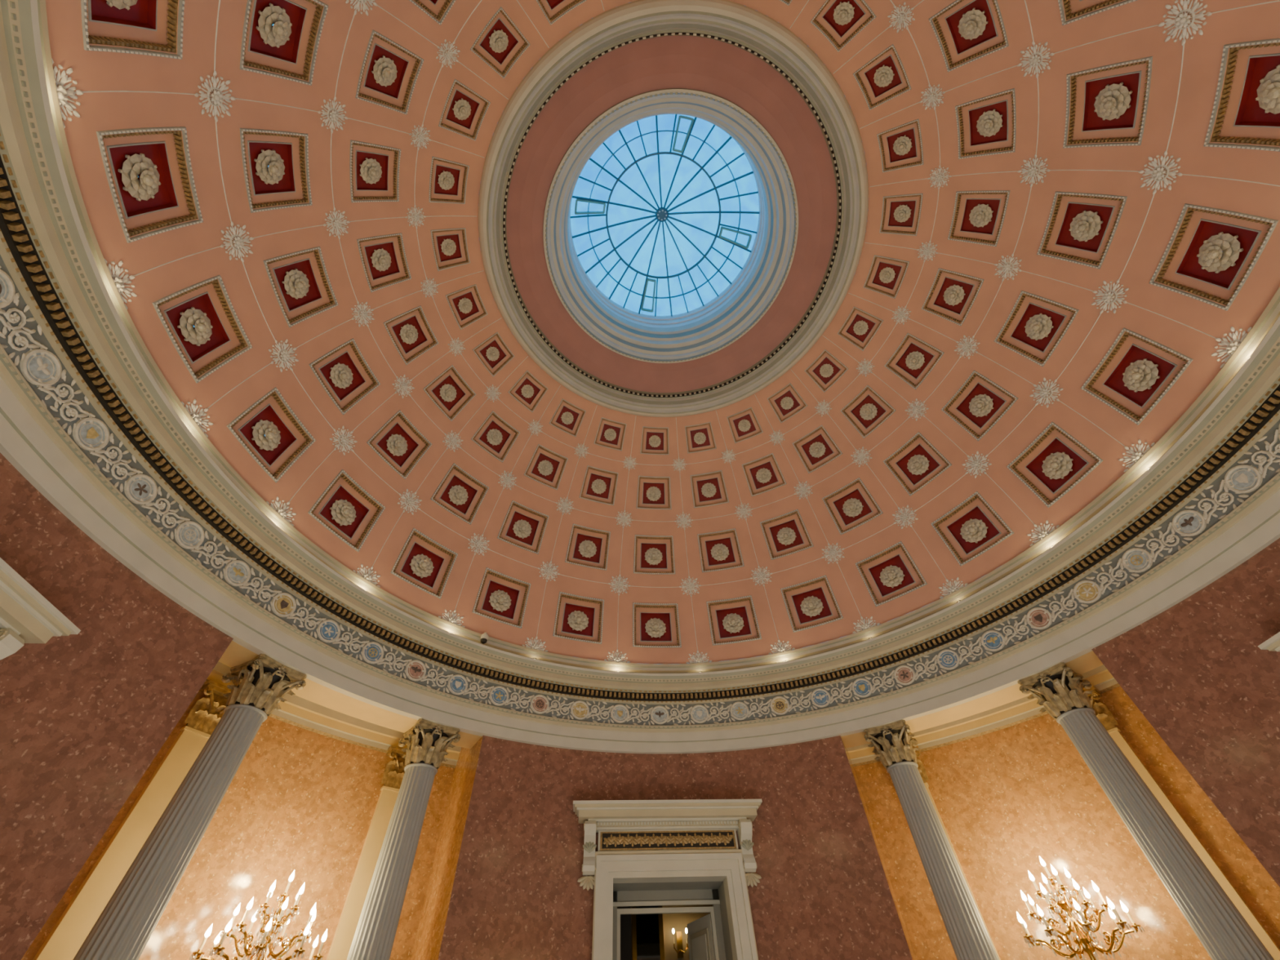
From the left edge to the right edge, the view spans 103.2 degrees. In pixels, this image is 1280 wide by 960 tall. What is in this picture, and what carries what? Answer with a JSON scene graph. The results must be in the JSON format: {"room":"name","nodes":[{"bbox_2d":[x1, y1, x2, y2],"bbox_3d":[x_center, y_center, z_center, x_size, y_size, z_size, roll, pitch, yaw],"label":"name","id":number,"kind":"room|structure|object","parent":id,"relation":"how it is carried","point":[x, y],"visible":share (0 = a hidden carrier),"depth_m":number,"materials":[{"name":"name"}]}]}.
{"room":"historic interior","nodes":[
{"label":"historic interior","id":0,"kind":"room"},
{"bbox_2d":[0,453,233,959],"bbox_3d":[-5.091,1.355,2.345,0.728,5.250,5.912,2,-50,-4],"label":"wall","id":1,"kind":"structure","parent":0,"point":[84,716],"depth_m":4.71,"materials":[{"name":"red paint"}]},
{"bbox_2d":[0,557,80,659],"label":"door frame","id":2,"kind":"structure","parent":1,"relation":"in","point":[26,616],"depth_m":4.22,"materials":[{"name":"white paint"}]},
{"bbox_2d":[21,691,483,959],"bbox_3d":[-4.313,4.998,5.697,1.640,5.650,4.604,-34,-57,24],"label":"wall","id":3,"kind":"structure","parent":0,"point":[302,801],"depth_m":6.96,"materials":[{"name":"orange paint"}]},
{"bbox_2d":[32,680,231,959],"bbox_3d":[-5.659,4.622,5.055,0.240,5.230,0.620,-25,-53,18],"label":"pilaster","id":4,"kind":"object","parent":3,"relation":"attached to","point":[64,940],"visible":0.66,"depth_m":5.76,"materials":[{"name":"beige paint"}]},
{"bbox_2d":[204,640,481,768],"bbox_3d":[-4.409,3.386,7.645,1.604,0.350,4.623,-34,-57,24],"label":"entablature","id":5,"kind":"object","parent":3,"relation":"attached to","point":[316,708],"depth_m":7.76,"materials":[{"name":"beige paint"}]},
{"bbox_2d":[326,745,405,959],"bbox_3d":[-3.801,6.224,6.472,0.620,5.230,0.240,30,-57,-25],"label":"pilaster","id":6,"kind":"object","parent":3,"relation":"attached to","point":[393,773],"visible":0.52,"depth_m":7.35,"materials":[{"name":"beige paint"}]},
{"bbox_2d":[45,0,1279,663],"bbox_3d":[0.682,-3.117,8.318,12.392,6.740,12.392,-15,-51,11],"label":"ceiling","id":7,"kind":"structure","parent":0,"point":[1022,240],"depth_m":8.13,"materials":[{"name":"pink paint"}]},
{"bbox_2d":[568,114,765,327],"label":"window","id":8,"kind":"structure","parent":7,"relation":"attached to","point":[662,214],"depth_m":11.94,"materials":[{"name":"glass"},{"name":"painted metal"}]},
{"bbox_2d":[438,735,912,959],"bbox_3d":[0.480,6.156,6.594,5.912,5.250,0.728,2,-50,-4],"label":"wall","id":9,"kind":"structure","parent":0,"point":[823,892],"depth_m":7.45,"materials":[{"name":"red paint"}]},
{"bbox_2d":[573,799,762,959],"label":"door","id":10,"kind":"structure","parent":9,"relation":"in","point":[670,881],"depth_m":7.69,"materials":[{"name":"white paint"}]},
{"bbox_2d":[841,685,1279,959],"bbox_3d":[5.418,5.332,6.355,4.604,5.650,1.640,-34,-57,24],"label":"wall","id":11,"kind":"structure","parent":0,"point":[1007,798],"depth_m":7.39,"materials":[{"name":"orange paint"}]},
{"bbox_2d":[0,0,1279,753],"bbox_3d":[0.798,-0.610,5.333,13.330,1.540,13.330,-2,-50,-1],"label":"trim","id":12,"kind":"structure","parent":11,"relation":"attached to","point":[51,252],"depth_m":6.51,"materials":[{"name":"white paint"}]},
{"bbox_2d":[480,632,488,644],"bbox_3d":[-2.740,2.769,8.872,0.181,0.203,0.129,-24,-53,17],"label":"security camera","id":13,"kind":"object","parent":12,"relation":"attached to","point":[484,637],"visible":1,"depth_m":8.81,"materials":[{"name":"white paint"}]},
{"bbox_2d":[0,266,1279,725],"bbox_3d":[0.802,-0.510,5.214,12.492,0.419,12.491,-2,-50,-1],"label":"relief","id":14,"kind":"object","parent":12,"relation":"attached to","point":[40,367],"visible":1,"depth_m":6.76,"materials":[{"name":"grey paint"}]},
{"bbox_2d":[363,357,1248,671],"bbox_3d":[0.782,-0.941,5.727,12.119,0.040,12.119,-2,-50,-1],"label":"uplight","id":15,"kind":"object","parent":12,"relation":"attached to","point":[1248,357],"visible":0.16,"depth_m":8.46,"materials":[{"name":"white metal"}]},
{"bbox_2d":[911,745,999,959],"bbox_3d":[4.724,6.517,7.048,0.620,5.230,0.240,-25,-53,18],"label":"pilaster","id":16,"kind":"object","parent":11,"relation":"attached to","point":[922,770],"visible":0.2,"depth_m":8.26,"materials":[{"name":"beige paint"}]},
{"bbox_2d":[840,650,1119,766],"bbox_3d":[5.361,3.721,8.305,4.623,0.350,1.604,-34,-57,24],"label":"entablature","id":17,"kind":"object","parent":11,"relation":"attached to","point":[1007,707],"depth_m":8.40,"materials":[{"name":"beige paint"}]},
{"bbox_2d":[1083,685,1279,959],"bbox_3d":[6.861,5.052,5.901,0.240,5.230,0.620,30,-57,-25],"label":"pilaster","id":18,"kind":"object","parent":11,"relation":"attached to","point":[1105,717],"visible":0.34,"depth_m":6.52,"materials":[{"name":"beige paint"}]},
{"bbox_2d":[1091,537,1279,887],"bbox_3d":[6.887,1.766,3.155,0.728,5.250,5.912,2,-50,-4],"label":"wall","id":19,"kind":"structure","parent":0,"point":[1197,670],"depth_m":5.79,"materials":[{"name":"red paint"}]},
{"bbox_2d":[1257,631,1279,651],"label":"door","id":20,"kind":"structure","parent":19,"relation":"in","point":[1272,644],"depth_m":5.29,"materials":[{"name":"white paint"}]},
{"label":"floor","id":21,"kind":"structure","parent":0,"visible":0},
{"bbox_2d":[72,653,306,959],"bbox_3d":[-4.858,4.239,4.764,0.764,5.230,0.764,-25,-53,18],"label":"column","id":22,"kind":"structure","parent":21,"relation":"on","point":[126,923],"depth_m":5.36,"materials":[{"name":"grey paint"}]},
{"bbox_2d":[189,870,327,959],"bbox_3d":[-4.199,5.877,4.947,1.303,3.365,1.331,-36,-57,25],"label":"candelabrum","id":23,"kind":"object","parent":21,"relation":"on","point":[273,922],"visible":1,"depth_m":5.69,"materials":[{"name":"gold metal"}]},
{"bbox_2d":[346,718,460,959],"bbox_3d":[-3.213,5.656,6.018,0.764,5.230,0.764,30,-57,-25],"label":"column","id":24,"kind":"structure","parent":21,"relation":"on","point":[374,937],"depth_m":6.76,"materials":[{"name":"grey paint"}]},
{"bbox_2d":[863,720,999,959],"bbox_3d":[4.243,5.912,6.522,0.764,5.230,0.764,-25,-53,18],"label":"column","id":25,"kind":"structure","parent":21,"relation":"on","point":[969,937],"depth_m":7.18,"materials":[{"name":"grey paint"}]},
{"bbox_2d":[1016,856,1144,959],"bbox_3d":[5.433,6.148,5.548,1.331,3.365,1.303,-34,-57,24],"label":"candelabrum","id":26,"kind":"object","parent":21,"relation":"on","point":[1082,930],"visible":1,"depth_m":6.22,"materials":[{"name":"gold metal"}]},
{"bbox_2d":[1017,662,1274,959],"bbox_3d":[6.134,4.616,5.506,0.764,5.230,0.764,30,-57,-25],"label":"column","id":27,"kind":"structure","parent":21,"relation":"on","point":[1221,929],"depth_m":5.97,"materials":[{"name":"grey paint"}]}
]}

